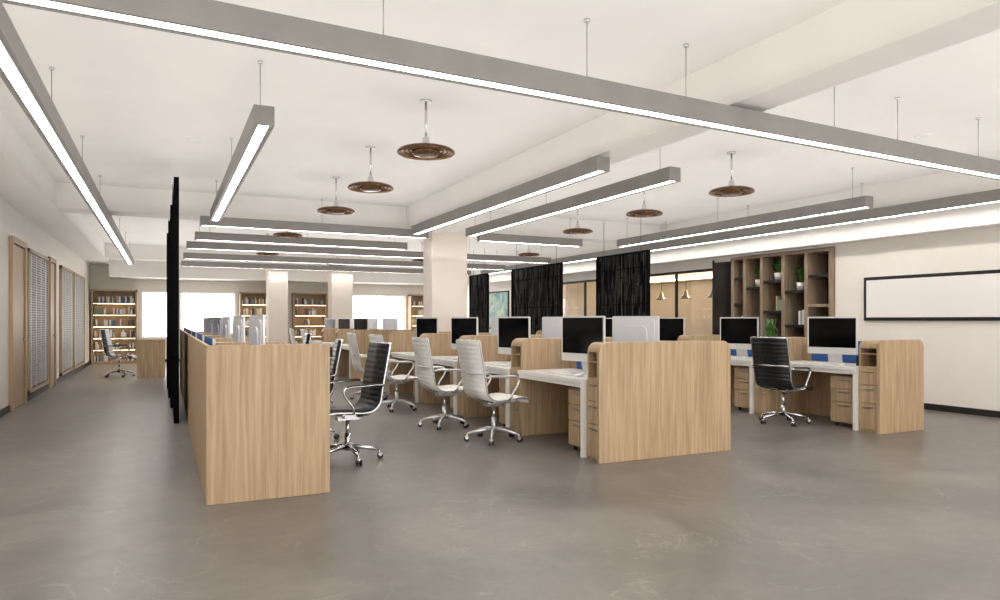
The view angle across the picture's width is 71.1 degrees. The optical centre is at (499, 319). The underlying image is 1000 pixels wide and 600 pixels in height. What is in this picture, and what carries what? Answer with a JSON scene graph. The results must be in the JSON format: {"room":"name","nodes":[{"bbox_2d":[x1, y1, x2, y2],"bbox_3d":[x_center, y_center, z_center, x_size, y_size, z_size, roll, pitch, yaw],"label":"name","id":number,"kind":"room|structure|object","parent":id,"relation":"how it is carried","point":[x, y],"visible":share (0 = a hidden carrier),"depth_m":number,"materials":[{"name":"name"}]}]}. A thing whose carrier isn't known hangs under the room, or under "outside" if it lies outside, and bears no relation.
{"room":"open-plan office","nodes":[
{"label":"open-plan office","id":0,"kind":"room"},
{"bbox_2d":[0,198,89,409],"bbox_3d":[-5.995,-0.375,7.663,0.200,3.350,29.400,0,0,-26],"label":"wall","id":1,"kind":"structure","parent":0,"point":[13,222],"depth_m":10.45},
{"bbox_2d":[9,235,27,411],"bbox_3d":[-7.169,0.050,10.454,0.090,2.500,1.150,0,0,-26],"label":"door","id":2,"kind":"structure","parent":1,"relation":"in","point":[18,339],"depth_m":10.39,"materials":[{"name":"brown wood"}]},
{"bbox_2d":[27,248,48,393],"bbox_3d":[-7.976,0.015,12.091,0.050,2.330,2.100,0,0,-26],"label":"window","id":3,"kind":"structure","parent":1,"relation":"in","point":[37,263],"depth_m":11.96,"materials":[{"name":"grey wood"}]},
{"bbox_2d":[0,361,90,416],"bbox_3d":[-5.896,1.255,7.710,0.020,0.090,29.000,0,0,-26],"label":"baseboard","id":4,"kind":"structure","parent":1,"relation":"attached to","point":[30,396],"depth_m":12.65,"materials":[{"name":"black"}]},
{"bbox_2d":[48,256,56,388],"bbox_3d":[-8.669,0.050,13.589,0.090,2.500,0.800,0,0,-26],"label":"door","id":5,"kind":"structure","parent":1,"relation":"in","point":[52,262],"depth_m":13.62,"materials":[{"name":"brown wood"}]},
{"bbox_2d":[59,265,73,375],"bbox_3d":[-9.681,0.015,15.655,0.050,2.330,2.200,0,0,-26],"label":"window","id":6,"kind":"structure","parent":1,"relation":"in","point":[66,276],"depth_m":15.48,"materials":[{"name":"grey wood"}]},
{"bbox_2d":[74,272,84,368],"bbox_3d":[-10.717,0.015,17.819,0.050,2.330,2.400,0,0,-26],"label":"window","id":7,"kind":"structure","parent":1,"relation":"in","point":[79,281],"depth_m":17.83,"materials":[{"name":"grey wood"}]},
{"bbox_2d":[90,264,422,360],"bbox_3d":[-5.442,-0.375,24.113,15.000,3.350,0.200,0,0,-26],"label":"wall","id":8,"kind":"structure","parent":0,"point":[99,274],"depth_m":22.31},
{"bbox_2d":[141,291,166,337],"bbox_3d":[-10.643,-0.165,21.624,0.770,1.430,0.060,0,0,-26],"label":"window","id":9,"kind":"structure","parent":8,"relation":"in","point":[142,292],"depth_m":21.44,"materials":[{"name":"white laminate"}]},
{"bbox_2d":[109,260,468,284],"bbox_3d":[-6.393,-1.650,22.938,11.170,0.800,1.100,0,0,-26],"label":"trim","id":10,"kind":"structure","parent":8,"relation":"attached to","point":[119,269],"depth_m":21.56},
{"bbox_2d":[353,295,404,329],"bbox_3d":[-4.337,-0.165,24.642,2.050,1.430,0.060,0,0,-26],"label":"window","id":11,"kind":"structure","parent":8,"relation":"in","point":[403,296],"depth_m":24.86,"materials":[{"name":"white laminate"}]},
{"bbox_2d":[57,182,660,244],"bbox_3d":[-1.655,-1.860,13.038,11.170,0.380,0.550,0,0,-26],"label":"beam","id":12,"kind":"structure","parent":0,"point":[119,200],"depth_m":11.84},
{"bbox_2d":[0,362,999,599],"bbox_3d":[0.770,1.400,10.900,15.200,0.200,29.400,0,0,-26],"label":"floor","id":13,"kind":"structure","parent":0,"point":[102,495],"depth_m":4.63,"materials":[{"name":"concrete"}]},
{"bbox_2d":[91,289,137,363],"bbox_3d":[-11.490,0.200,20.881,1.200,2.200,0.350,0,0,-26],"label":"bookcase","id":14,"kind":"object","parent":13,"relation":"on","point":[95,293],"visible":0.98,"depth_m":20.96,"materials":[{"name":"brown wood"}]},
{"bbox_2d":[94,295,133,360],"bbox_3d":[-11.488,0.242,20.871,1.034,1.954,0.170,0,0,-26],"label":"books","id":15,"kind":"object","parent":14,"relation":"in","point":[105,299],"visible":0.87,"depth_m":20.78,"materials":[{"name":"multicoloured paper"}]},
{"bbox_2d":[99,329,136,376],"bbox_3d":[-8.767,0.754,16.110,0.657,1.092,0.628,0,0,-8],"label":"swivel chair","id":16,"kind":"object","parent":13,"relation":"on","point":[107,345],"visible":1,"depth_m":16.04,"materials":[{"name":"black leather"}]},
{"bbox_2d":[137,339,164,377],"bbox_3d":[-8.002,0.870,16.059,0.570,0.860,0.720,0,0,-26],"label":"reception desk","id":17,"kind":"object","parent":13,"relation":"on","point":[150,352],"visible":1,"depth_m":15.76,"materials":[{"name":"brown wood"}]},
{"bbox_2d":[168,221,169,397],"bbox_3d":[-5.842,-0.374,12.392,0.060,3.348,1.600,0,0,-26],"label":"divider","id":18,"kind":"object","parent":13,"relation":"on","point":[168,221],"visible":0.5,"depth_m":11.66,"materials":[{"name":"black"}]},
{"bbox_2d":[170,184,172,407],"bbox_3d":[-4.960,-0.374,10.597,0.060,3.348,0.600,0,0,-26],"label":"divider","id":19,"kind":"object","parent":13,"relation":"on","point":[171,206],"visible":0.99,"depth_m":10.32,"materials":[{"name":"black"}]},
{"bbox_2d":[173,177,178,422],"bbox_3d":[-4.394,-0.250,9.482,0.060,3.100,1.500,0,0,-26],"label":"divider","id":20,"kind":"object","parent":13,"relation":"on","point":[176,179],"visible":1,"depth_m":8.81,"materials":[{"name":"black"}]},
{"bbox_2d":[180,329,208,501],"bbox_3d":[-4.160,0.740,9.328,0.028,1.120,9.720,0,0,-26],"label":"panel","id":21,"kind":"object","parent":13,"relation":"on","point":[192,349],"visible":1,"depth_m":6.62,"materials":[{"name":"brown wood"}]},
{"bbox_2d":[204,335,215,344],"bbox_3d":[-2.019,0.720,5.863,0.840,1.160,1.620,0,0,-26],"label":"workstation","id":22,"kind":"object","parent":13,"relation":"on","point":[210,341],"visible":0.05,"depth_m":5.62,"materials":[{"name":"plastic"}]},
{"bbox_2d":[249,315,264,344],"bbox_3d":[-2.079,0.258,5.966,0.180,0.600,0.650,0,0,-29],"label":"desktop monitor","id":23,"kind":"object","parent":22,"relation":"on","point":[256,322],"visible":0.45,"depth_m":5.83,"materials":[{"name":"silver metal"}]},
{"bbox_2d":[192,331,248,341],"bbox_3d":[-3.417,0.720,8.786,0.840,1.160,1.620,0,0,-26],"label":"workstation","id":24,"kind":"object","parent":13,"relation":"on","point":[194,333],"visible":0.03,"depth_m":8.04,"materials":[{"name":"brown wood"}]},
{"bbox_2d":[222,317,230,337],"bbox_3d":[-3.478,0.258,8.889,0.180,0.600,0.650,0,0,-28],"label":"desktop monitor","id":25,"kind":"object","parent":24,"relation":"on","point":[226,323],"visible":0.42,"depth_m":8.74,"materials":[{"name":"silver metal"}]},
{"bbox_2d":[197,333,284,344],"bbox_3d":[-2.718,0.720,7.324,0.840,1.160,1.620,0,0,-26],"label":"workstation","id":26,"kind":"object","parent":13,"relation":"on","point":[199,336],"visible":0.06,"depth_m":6.66,"materials":[{"name":"brown wood"}]},
{"bbox_2d":[233,316,244,341],"bbox_3d":[-2.779,0.258,7.428,0.180,0.600,0.650,0,0,-30],"label":"desktop monitor","id":27,"kind":"object","parent":26,"relation":"on","point":[238,321],"visible":0.44,"depth_m":7.27,"materials":[{"name":"silver metal"}]},
{"bbox_2d":[239,292,265,340],"bbox_3d":[-7.769,0.200,22.662,1.250,2.200,0.350,0,0,-26],"label":"bookcase","id":28,"kind":"object","parent":13,"relation":"on","point":[242,295],"visible":0.25,"depth_m":22.63,"materials":[{"name":"brown wood"}]},
{"bbox_2d":[242,297,265,335],"bbox_3d":[-7.772,0.241,22.649,1.073,1.956,0.170,0,0,-26],"label":"books","id":29,"kind":"object","parent":28,"relation":"in","point":[245,311],"visible":0.34,"depth_m":22.47,"materials":[{"name":"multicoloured paper"}]},
{"bbox_2d":[206,344,329,505],"bbox_3d":[-1.677,0.740,5.103,0.860,1.120,0.043,0,0,-26],"label":"end panel","id":30,"kind":"object","parent":13,"relation":"on","point":[268,406],"visible":1,"depth_m":5.07,"materials":[{"name":"brown wood"}]},
{"bbox_2d":[266,263,287,343],"bbox_3d":[-6.682,-0.185,20.970,0.580,2.970,0.630,0,0,-26],"label":"structural column","id":31,"kind":"structure","parent":13,"relation":"on","point":[276,279],"depth_m":20.70,"materials":[{"name":"paint"}]},
{"bbox_2d":[292,293,326,343],"bbox_3d":[-6.348,0.200,23.341,1.100,2.200,0.350,0,0,-26],"label":"bookcase","id":32,"kind":"object","parent":13,"relation":"on","point":[317,321],"visible":0.55,"depth_m":23.42,"materials":[{"name":"brown wood"}]},
{"bbox_2d":[295,298,323,343],"bbox_3d":[-6.355,0.241,23.327,0.914,1.955,0.170,0,0,-26],"label":"books","id":33,"kind":"object","parent":32,"relation":"in","point":[304,301],"visible":0.7,"depth_m":23.23,"materials":[{"name":"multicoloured paper"}]},
{"bbox_2d":[310,328,337,365],"bbox_3d":[-4.510,0.755,18.517,0.750,1.090,1.620,0,0,-26],"label":"workstation","id":34,"kind":"object","parent":13,"relation":"on","point":[327,334],"visible":0.17,"depth_m":17.73,"materials":[{"name":"brown wood"}]},
{"bbox_2d":[330,338,342,438],"bbox_3d":[-2.073,0.754,7.638,0.657,1.092,0.628,0,0,-20],"label":"swivel chair","id":35,"kind":"object","parent":13,"relation":"on","point":[336,354],"visible":0.16,"depth_m":7.61,"materials":[{"name":"black leather"}]},
{"bbox_2d":[321,329,353,375],"bbox_3d":[-3.811,0.755,17.056,0.750,1.090,1.620,0,0,-26],"label":"workstation","id":36,"kind":"object","parent":13,"relation":"on","point":[343,368],"visible":0.2,"depth_m":16.25,"materials":[{"name":"brown wood"}]},
{"bbox_2d":[328,266,352,327],"bbox_3d":[-4.968,-0.185,21.790,0.680,2.970,0.630,0,0,-26],"label":"structural column","id":37,"kind":"structure","parent":13,"relation":"on","point":[340,283],"depth_m":21.53,"materials":[{"name":"paint"}]},
{"bbox_2d":[342,344,351,378],"bbox_3d":[-3.112,0.755,15.595,0.750,1.090,1.620,0,0,-26],"label":"workstation","id":38,"kind":"object","parent":13,"relation":"on","point":[346,347],"visible":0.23,"depth_m":14.95,"materials":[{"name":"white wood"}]},
{"bbox_2d":[354,318,368,329],"bbox_3d":[-3.115,0.258,15.729,0.180,0.600,0.650,0,0,-40],"label":"desktop monitor","id":39,"kind":"object","parent":38,"relation":"on","point":[359,323],"visible":0.44,"depth_m":15.68,"materials":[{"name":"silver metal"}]},
{"bbox_2d":[330,341,390,465],"bbox_3d":[-1.402,0.754,6.498,0.657,1.092,0.628,0,0,-32],"label":"swivel chair","id":40,"kind":"object","parent":13,"relation":"on","point":[373,382],"visible":0.82,"depth_m":6.51,"materials":[{"name":"black leather"}]},
{"bbox_2d":[347,333,391,399],"bbox_3d":[-2.141,0.754,11.519,0.657,1.092,0.628,0,0,-26],"label":"swivel chair","id":41,"kind":"object","parent":13,"relation":"on","point":[355,356],"visible":0.53,"depth_m":11.36,"materials":[{"name":"white leather"}]},
{"bbox_2d":[352,330,415,381],"bbox_3d":[-2.405,0.755,15.009,1.560,1.090,0.043,0,0,-26],"label":"end panel","id":42,"kind":"object","parent":13,"relation":"on","point":[362,336],"visible":0.32,"depth_m":14.77,"materials":[{"name":"brown wood"}]},
{"bbox_2d":[369,334,418,411],"bbox_3d":[-1.512,0.754,10.155,0.657,1.092,0.628,0,0,-31],"label":"swivel chair","id":43,"kind":"object","parent":13,"relation":"on","point":[398,379],"visible":0.69,"depth_m":10.06,"materials":[{"name":"white leather"}]},
{"bbox_2d":[408,294,422,329],"bbox_3d":[-2.947,0.200,24.969,0.600,2.200,0.350,0,0,-26],"label":"bookcase","id":44,"kind":"object","parent":13,"relation":"on","point":[412,309],"visible":0.31,"depth_m":24.92,"materials":[{"name":"brown wood"}]},
{"bbox_2d":[389,332,450,394],"bbox_3d":[-1.229,0.755,12.553,1.560,1.090,0.043,0,0,-26],"label":"end panel","id":45,"kind":"object","parent":13,"relation":"on","point":[400,341],"visible":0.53,"depth_m":12.30,"materials":[{"name":"brown wood"}]},
{"bbox_2d":[391,333,457,403],"bbox_3d":[-1.217,0.755,11.635,0.750,1.090,1.620,0,0,-26],"label":"workstation","id":46,"kind":"object","parent":13,"relation":"on","point":[440,343],"visible":0.5,"depth_m":10.89,"materials":[{"name":"brown wood"}]},
{"bbox_2d":[416,317,437,336],"bbox_3d":[-1.220,0.258,11.769,0.180,0.600,0.650,0,0,-40],"label":"desktop monitor","id":47,"kind":"object","parent":46,"relation":"on","point":[429,324],"visible":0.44,"depth_m":11.76,"materials":[{"name":"silver metal"}]},
{"bbox_2d":[412,337,468,429],"bbox_3d":[-0.690,0.754,8.554,0.657,1.092,0.628,0,0,-28],"label":"swivel chair","id":48,"kind":"object","parent":13,"relation":"on","point":[421,346],"visible":0.86,"depth_m":8.44,"materials":[{"name":"white leather"}]},
{"bbox_2d":[423,230,466,331],"bbox_3d":[-1.045,-0.185,13.302,0.730,2.970,0.530,0,0,-26],"label":"structural column","id":49,"kind":"structure","parent":13,"relation":"on","point":[444,251],"depth_m":13.07,"materials":[{"name":"paint"}]},
{"bbox_2d":[432,335,510,417],"bbox_3d":[-0.517,0.755,10.173,0.750,1.090,1.620,0,0,-26],"label":"workstation","id":50,"kind":"object","parent":13,"relation":"on","point":[463,405],"visible":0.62,"depth_m":9.47,"materials":[{"name":"brown wood"}]},
{"bbox_2d":[451,317,477,357],"bbox_3d":[-0.521,0.258,10.307,0.180,0.600,0.650,0,0,-40],"label":"desktop monitor","id":51,"kind":"object","parent":50,"relation":"on","point":[460,326],"visible":0.56,"depth_m":10.32,"materials":[{"name":"silver metal"}]},
{"bbox_2d":[469,248,488,332],"bbox_3d":[-0.611,-0.374,20.272,0.060,3.348,1.300,0,0,-26],"label":"divider","id":52,"kind":"object","parent":13,"relation":"on","point":[479,283],"visible":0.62,"depth_m":20.15,"materials":[{"name":"black"}]},
{"bbox_2d":[456,339,529,445],"bbox_3d":[-0.081,0.754,7.559,0.657,1.092,0.628,0,0,-32],"label":"swivel chair","id":53,"kind":"object","parent":13,"relation":"on","point":[474,379],"visible":1,"depth_m":7.43,"materials":[{"name":"white leather"}]},
{"bbox_2d":[484,338,572,435],"bbox_3d":[0.182,0.755,8.712,0.750,1.090,1.620,0,0,-26],"label":"workstation","id":54,"kind":"object","parent":13,"relation":"on","point":[547,411],"visible":0.85,"depth_m":7.99,"materials":[{"name":"brown wood"}]},
{"bbox_2d":[498,317,530,364],"bbox_3d":[0.179,0.258,8.846,0.180,0.600,0.650,0,0,-37],"label":"desktop monitor","id":55,"kind":"object","parent":54,"relation":"on","point":[509,328],"visible":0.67,"depth_m":8.88,"materials":[{"name":"silver metal"}]},
{"bbox_2d":[511,244,562,334],"bbox_3d":[0.867,-0.374,17.183,0.060,3.348,2.550,0,0,-26],"label":"divider","id":56,"kind":"object","parent":13,"relation":"on","point":[536,291],"visible":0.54,"depth_m":17.07,"materials":[{"name":"black"}]},
{"bbox_2d":[517,341,652,459],"bbox_3d":[0.881,0.755,7.251,0.750,1.090,1.620,0,0,-26],"label":"workstation","id":57,"kind":"object","parent":13,"relation":"on","point":[583,393],"visible":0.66,"depth_m":6.63,"materials":[{"name":"brown wood"}]},
{"bbox_2d":[562,316,604,373],"bbox_3d":[0.878,0.258,7.385,0.180,0.600,0.650,0,0,-37],"label":"desktop monitor","id":58,"kind":"object","parent":57,"relation":"on","point":[578,332],"visible":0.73,"depth_m":7.40,"materials":[{"name":"silver metal"}]},
{"bbox_2d":[605,337,611,341],"bbox_3d":[0.876,0.755,9.044,0.750,1.090,1.620,0,0,-26],"label":"workstation","id":59,"kind":"object","parent":13,"relation":"on","point":[607,339],"visible":0.02,"depth_m":8.35,"materials":[{"name":"brown wood"}]},
{"bbox_2d":[542,317,561,337],"bbox_3d":[0.777,0.258,9.127,0.180,0.600,0.650,0,0,-41],"label":"desktop monitor","id":60,"kind":"object","parent":59,"relation":"on","point":[551,326],"visible":0.29,"depth_m":9.20,"materials":[{"name":"silver metal"}]},
{"bbox_2d":[596,250,649,317],"bbox_3d":[2.421,-0.374,13.936,0.060,3.348,1.750,0,0,-26],"label":"divider","id":61,"kind":"object","parent":13,"relation":"on","point":[623,279],"visible":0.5,"depth_m":13.87,"materials":[{"name":"black"}]},
{"bbox_2d":[563,268,711,317],"bbox_3d":[2.532,0.125,18.060,0.080,2.350,8.636,0,0,-26],"label":"glass wall","id":62,"kind":"structure","parent":13,"relation":"on","point":[700,270],"depth_m":15.32,"materials":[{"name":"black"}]},
{"bbox_2d":[597,341,730,463],"bbox_3d":[1.588,0.752,6.665,1.560,1.095,0.043,0,0,-26],"label":"end panel","id":63,"kind":"object","parent":13,"relation":"on","point":[666,398],"visible":1,"depth_m":6.61,"materials":[{"name":"brown wood"}]},
{"bbox_2d":[677,335,719,340],"bbox_3d":[2.892,0.770,11.805,0.770,1.060,1.620,0,0,-26],"label":"workstation","id":64,"kind":"object","parent":13,"relation":"on","point":[681,337],"visible":0.18,"depth_m":11.07,"materials":[{"name":"brown wood"}]},
{"bbox_2d":[660,317,684,340],"bbox_3d":[2.880,0.258,11.935,0.180,0.600,0.650,0,0,-40],"label":"desktop monitor","id":65,"kind":"object","parent":64,"relation":"on","point":[671,329],"visible":0.44,"depth_m":11.87,"materials":[{"name":"silver metal"}]},
{"bbox_2d":[730,337,806,415],"bbox_3d":[3.592,0.770,10.344,0.770,1.060,1.620,0,0,-26],"label":"workstation","id":66,"kind":"object","parent":13,"relation":"on","point":[745,393],"visible":0.55,"depth_m":9.71,"materials":[{"name":"brown wood"}]},
{"bbox_2d":[720,317,758,357],"bbox_3d":[3.579,0.258,10.473,0.180,0.600,0.650,0,0,-38],"label":"desktop monitor","id":67,"kind":"object","parent":66,"relation":"on","point":[737,332],"visible":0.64,"depth_m":10.46,"materials":[{"name":"silver metal"}]},
{"bbox_2d":[750,337,814,426],"bbox_3d":[3.554,0.754,8.832,0.657,1.092,0.628,0,0,-37],"label":"swivel chair","id":68,"kind":"object","parent":13,"relation":"on","point":[771,365],"visible":1,"depth_m":8.68,"materials":[{"name":"black leather"}]},
{"bbox_2d":[731,247,834,336],"bbox_3d":[5.218,0.050,12.702,0.500,2.500,2.290,0,0,-26],"label":"shelving","id":69,"kind":"object","parent":13,"relation":"on","point":[817,299],"visible":0.53,"depth_m":12.57,"materials":[{"name":"brown wood"}]},
{"bbox_2d":[762,318,778,336],"bbox_3d":[3.896,0.267,10.068,0.216,0.582,0.238,0,0,30],"label":"potted plant","id":70,"kind":"object","parent":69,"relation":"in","point":[770,331],"visible":0.48,"depth_m":10.04,"materials":[{"name":"green plant"}]},
{"bbox_2d":[790,340,878,432],"bbox_3d":[4.291,0.770,8.883,0.770,1.060,1.620,0,0,-26],"label":"workstation","id":71,"kind":"object","parent":13,"relation":"on","point":[847,393],"visible":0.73,"depth_m":8.46,"materials":[{"name":"brown wood"}]},
{"bbox_2d":[807,317,857,363],"bbox_3d":[4.279,0.258,9.012,0.180,0.600,0.650,0,0,-38],"label":"desktop monitor","id":72,"kind":"object","parent":71,"relation":"on","point":[834,337],"visible":0.98,"depth_m":9.00,"materials":[{"name":"silver metal"}]},
{"bbox_2d":[877,339,923,433],"bbox_3d":[4.655,0.765,8.133,0.780,1.070,0.043,0,0,-26],"label":"end panel","id":73,"kind":"object","parent":13,"relation":"on","point":[900,363],"visible":1,"depth_m":8.09,"materials":[{"name":"brown wood"}]},
{"bbox_3d":[1.576,0.755,7.583,0.750,1.090,1.620,0,0,-26],"label":"workstation","id":74,"kind":"object","parent":13,"relation":"on","visible":0},
{"bbox_2d":[612,316,659,341],"bbox_3d":[1.476,0.258,7.666,0.180,0.600,0.650,0,0,-39],"label":"desktop monitor","id":75,"kind":"object","parent":74,"relation":"on","point":[624,328],"visible":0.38,"depth_m":7.63,"materials":[{"name":"silver metal"}]},
{"bbox_3d":[-2.417,0.755,15.927,0.750,1.090,1.620,0,0,-26],"label":"workstation","id":76,"kind":"object","parent":13,"relation":"on","visible":0},
{"bbox_2d":[383,318,397,329],"bbox_3d":[-2.517,0.258,16.009,0.180,0.600,0.650,0,0,-40],"label":"desktop monitor","id":77,"kind":"object","parent":76,"relation":"on","point":[388,323],"visible":0.43,"depth_m":15.95,"materials":[{"name":"silver metal"}]},
{"bbox_2d":[0,0,999,254],"bbox_3d":[0.770,-2.150,10.900,15.200,0.200,29.400,0,0,-26],"label":"ceiling","id":78,"kind":"structure","parent":0,"point":[136,96],"depth_m":6.79,"materials":[{"name":"paint"}]},
{"bbox_2d":[0,110,108,264],"bbox_3d":[-5.657,-1.850,7.825,0.550,0.400,29.000,0,0,-26],"label":"soffit","id":79,"kind":"structure","parent":78,"relation":"attached to","point":[26,184],"depth_m":9.67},
{"bbox_2d":[0,2,133,263],"bbox_3d":[-6.166,-1.765,10.962,0.150,0.570,16.900,0,0,-26],"label":"linear pendant light","id":80,"kind":"object","parent":78,"relation":"hanging from","point":[18,72],"visible":0.88,"depth_m":5.25,"materials":[{"name":"white"}]},
{"bbox_2d":[210,60,274,220],"bbox_3d":[-3.028,-1.765,7.902,0.150,0.570,5.730,0,0,-26],"label":"linear pendant light","id":81,"kind":"object","parent":78,"relation":"hanging from","point":[260,123],"visible":1,"depth_m":6.36,"materials":[{"name":"white"}]},
{"bbox_2d":[105,244,483,271],"bbox_3d":[-5.681,-1.860,21.449,11.170,0.380,0.600,0,0,-26],"label":"beam","id":82,"kind":"structure","parent":78,"relation":"attached to","point":[138,252],"depth_m":19.86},
{"bbox_2d":[195,227,406,249],"bbox_3d":[-3.808,-1.765,13.864,4.101,0.570,0.151,0,0,-27],"label":"linear pendant light","id":83,"kind":"object","parent":78,"relation":"hanging from","point":[201,236],"visible":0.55,"depth_m":13.74,"materials":[{"name":"white"}]},
{"bbox_2d":[183,249,422,267],"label":"linear pendant light","id":84,"kind":"object","parent":78,"relation":"hanging from","point":[251,258],"depth_m":18.08,"materials":[{"name":"white"}]},
{"bbox_2d":[186,241,422,258],"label":"linear pendant light","id":85,"kind":"object","parent":78,"relation":"hanging from","point":[312,250],"depth_m":15.46,"materials":[{"name":"white"}]},
{"bbox_2d":[200,191,428,238],"bbox_3d":[-3.015,-1.765,11.860,3.801,0.570,0.151,0,0,-27],"label":"linear pendant light","id":86,"kind":"object","parent":78,"relation":"hanging from","point":[226,222],"visible":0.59,"depth_m":11.70,"materials":[{"name":"white"}]},
{"bbox_2d":[181,258,470,274],"bbox_3d":[-4.889,-1.765,21.218,8.701,0.570,0.152,0,0,-26],"label":"linear pendant light","id":87,"kind":"object","parent":78,"relation":"hanging from","point":[183,263],"visible":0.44,"depth_m":20.63,"materials":[{"name":"white"}]},
{"bbox_2d":[317,177,354,214],"bbox_3d":[-2.357,-1.790,10.069,0.540,0.520,0.540,0,0,-26],"label":"pendant lamp","id":88,"kind":"object","parent":78,"relation":"hanging from","point":[335,209],"visible":1,"depth_m":10.02,"materials":[{"name":"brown metal"}]},
{"bbox_2d":[347,146,393,192],"bbox_3d":[-1.534,-1.790,8.301,0.540,0.520,0.540,0,0,-26],"label":"pendant lamp","id":89,"kind":"object","parent":78,"relation":"hanging from","point":[369,186],"visible":1,"depth_m":8.26,"materials":[{"name":"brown metal"}]},
{"bbox_2d":[397,99,454,160],"bbox_3d":[-0.692,-1.790,6.542,0.540,0.520,0.540,0,0,-26],"label":"pendant lamp","id":90,"kind":"object","parent":78,"relation":"hanging from","point":[427,151],"visible":1,"depth_m":6.50,"materials":[{"name":"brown metal"}]},
{"bbox_2d":[467,263,505,269],"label":"linear pendant light","id":91,"kind":"object","parent":78,"relation":"hanging from","point":[469,266],"depth_m":20.48,"materials":[{"name":"white"}]},
{"bbox_2d":[0,0,999,180],"bbox_3d":[2.078,-1.765,5.584,10.084,0.570,0.151,0,0,-29],"label":"linear pendant light","id":92,"kind":"object","parent":78,"relation":"hanging from","point":[214,20],"visible":0.9,"depth_m":4.31,"materials":[{"name":"white"}]},
{"bbox_2d":[467,254,550,263],"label":"linear pendant light","id":93,"kind":"object","parent":78,"relation":"hanging from","point":[470,257],"depth_m":17.76,"materials":[{"name":"white"}]},
{"bbox_2d":[412,155,609,234],"bbox_3d":[-0.217,-1.575,9.558,0.150,0.190,5.770,0,0,-26],"label":"linear pendant light","id":94,"kind":"object","parent":78,"relation":"hanging from","point":[597,165],"visible":1,"depth_m":8.39,"materials":[{"name":"white"}]},
{"bbox_2d":[477,211,582,246],"bbox_3d":[0.616,-1.765,13.654,2.302,0.570,0.151,0,0,-28],"label":"linear pendant light","id":95,"kind":"object","parent":78,"relation":"hanging from","point":[489,237],"visible":0.85,"depth_m":13.56,"materials":[{"name":"white"}]},
{"bbox_2d":[466,166,680,236],"bbox_3d":[0.660,-1.765,9.972,0.150,0.570,5.580,0,0,-26],"label":"linear pendant light","id":96,"kind":"object","parent":78,"relation":"hanging from","point":[669,175],"visible":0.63,"depth_m":8.93,"materials":[{"name":"white"}]},
{"bbox_2d":[563,209,592,233],"bbox_3d":[1.377,-1.790,12.411,0.540,0.520,0.540,0,0,-26],"label":"pendant lamp","id":97,"kind":"object","parent":78,"relation":"hanging from","point":[577,230],"visible":0.94,"depth_m":12.32,"materials":[{"name":"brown metal"}]},
{"bbox_2d":[626,191,662,217],"bbox_3d":[2.129,-1.790,10.331,0.540,0.520,0.540,0,0,-26],"label":"pendant lamp","id":98,"kind":"object","parent":78,"relation":"hanging from","point":[644,212],"visible":0.98,"depth_m":10.26,"materials":[{"name":"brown metal"}]},
{"bbox_2d":[406,0,999,227],"bbox_3d":[2.176,-1.860,5.032,0.370,0.380,17.200,0,0,-26],"label":"beam","id":99,"kind":"structure","parent":78,"relation":"attached to","point":[850,40],"depth_m":5.06,"materials":[{"name":"paint"}]},
{"bbox_2d":[709,151,754,196],"bbox_3d":[2.832,-1.790,8.561,0.540,0.520,0.540,0,0,-26],"label":"pendant lamp","id":100,"kind":"object","parent":78,"relation":"hanging from","point":[731,190],"visible":1,"depth_m":8.52,"materials":[{"name":"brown metal"}]},
{"bbox_2d":[467,171,999,285],"bbox_3d":[4.793,-1.650,12.826,0.280,0.800,29.000,0,0,-26],"label":"soffit","id":101,"kind":"structure","parent":78,"relation":"attached to","point":[942,184],"depth_m":11.08,"materials":[{"name":"paint"}]},
{"bbox_2d":[481,183,999,273],"bbox_3d":[2.971,-1.765,15.612,0.150,0.570,16.400,0,0,-26],"label":"linear pendant light","id":102,"kind":"object","parent":78,"relation":"hanging from","point":[990,196],"visible":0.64,"depth_m":11.23,"materials":[{"name":"white"}]},
{"bbox_2d":[617,167,872,246],"bbox_3d":[3.647,-1.765,11.723,0.150,0.570,5.600,0,0,-26],"label":"linear pendant light","id":103,"kind":"object","parent":78,"relation":"hanging from","point":[862,202],"visible":1,"depth_m":10.80,"materials":[{"name":"white"}]},
{"bbox_2d":[563,271,711,334],"bbox_3d":[2.903,-0.375,20.458,2.500,3.350,13.600,0,0,-26],"label":"wall","id":104,"kind":"structure","parent":0,"point":[697,311],"depth_m":19.08,"materials":[{"name":"paint"}]},
{"bbox_2d":[712,260,730,334],"bbox_3d":[4.418,0.050,13.899,0.030,2.500,0.540,0,0,-26],"label":"panel","id":105,"kind":"object","parent":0,"point":[721,271],"depth_m":13.94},
{"bbox_2d":[467,226,999,410],"bbox_3d":[5.190,-0.375,13.016,0.600,3.350,29.400,0,0,-26],"label":"wall","id":106,"kind":"structure","parent":0,"point":[962,358],"depth_m":10.07,"materials":[{"name":"paint"}]},
{"bbox_2d":[489,290,508,328],"bbox_3d":[-0.111,-0.325,23.339,0.046,1.250,1.800,0,0,-26],"label":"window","id":107,"kind":"structure","parent":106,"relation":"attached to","point":[498,300],"depth_m":23.16,"materials":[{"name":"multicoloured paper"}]},
{"bbox_2d":[864,269,999,320],"bbox_3d":[6.604,-0.330,9.313,0.044,0.680,3.900,0,0,-26],"label":"whiteboard","id":108,"kind":"object","parent":106,"relation":"attached to","point":[967,295],"visible":1,"depth_m":10.04,"materials":[{"name":"white metal"}]},
{"bbox_2d":[924,403,999,417],"bbox_3d":[8.353,1.255,5.688,0.020,0.090,13.050,0,0,-26],"label":"baseboard","id":109,"kind":"structure","parent":106,"relation":"attached to","point":[954,409],"depth_m":9.71,"materials":[{"name":"black"}]},
{"bbox_3d":[4.302,-1.340,17.302,2.300,0.080,6.300,0,0,-26],"label":"ceiling","id":110,"kind":"structure","parent":0,"visible":0},
{"bbox_2d":[650,276,711,284],"bbox_3d":[4.745,-1.150,17.653,1.200,0.300,5.950,0,0,-26],"label":"light","id":111,"kind":"object","parent":110,"relation":"attached to","point":[706,278],"visible":0.14,"depth_m":18.59,"materials":[{"name":"white plastic"}]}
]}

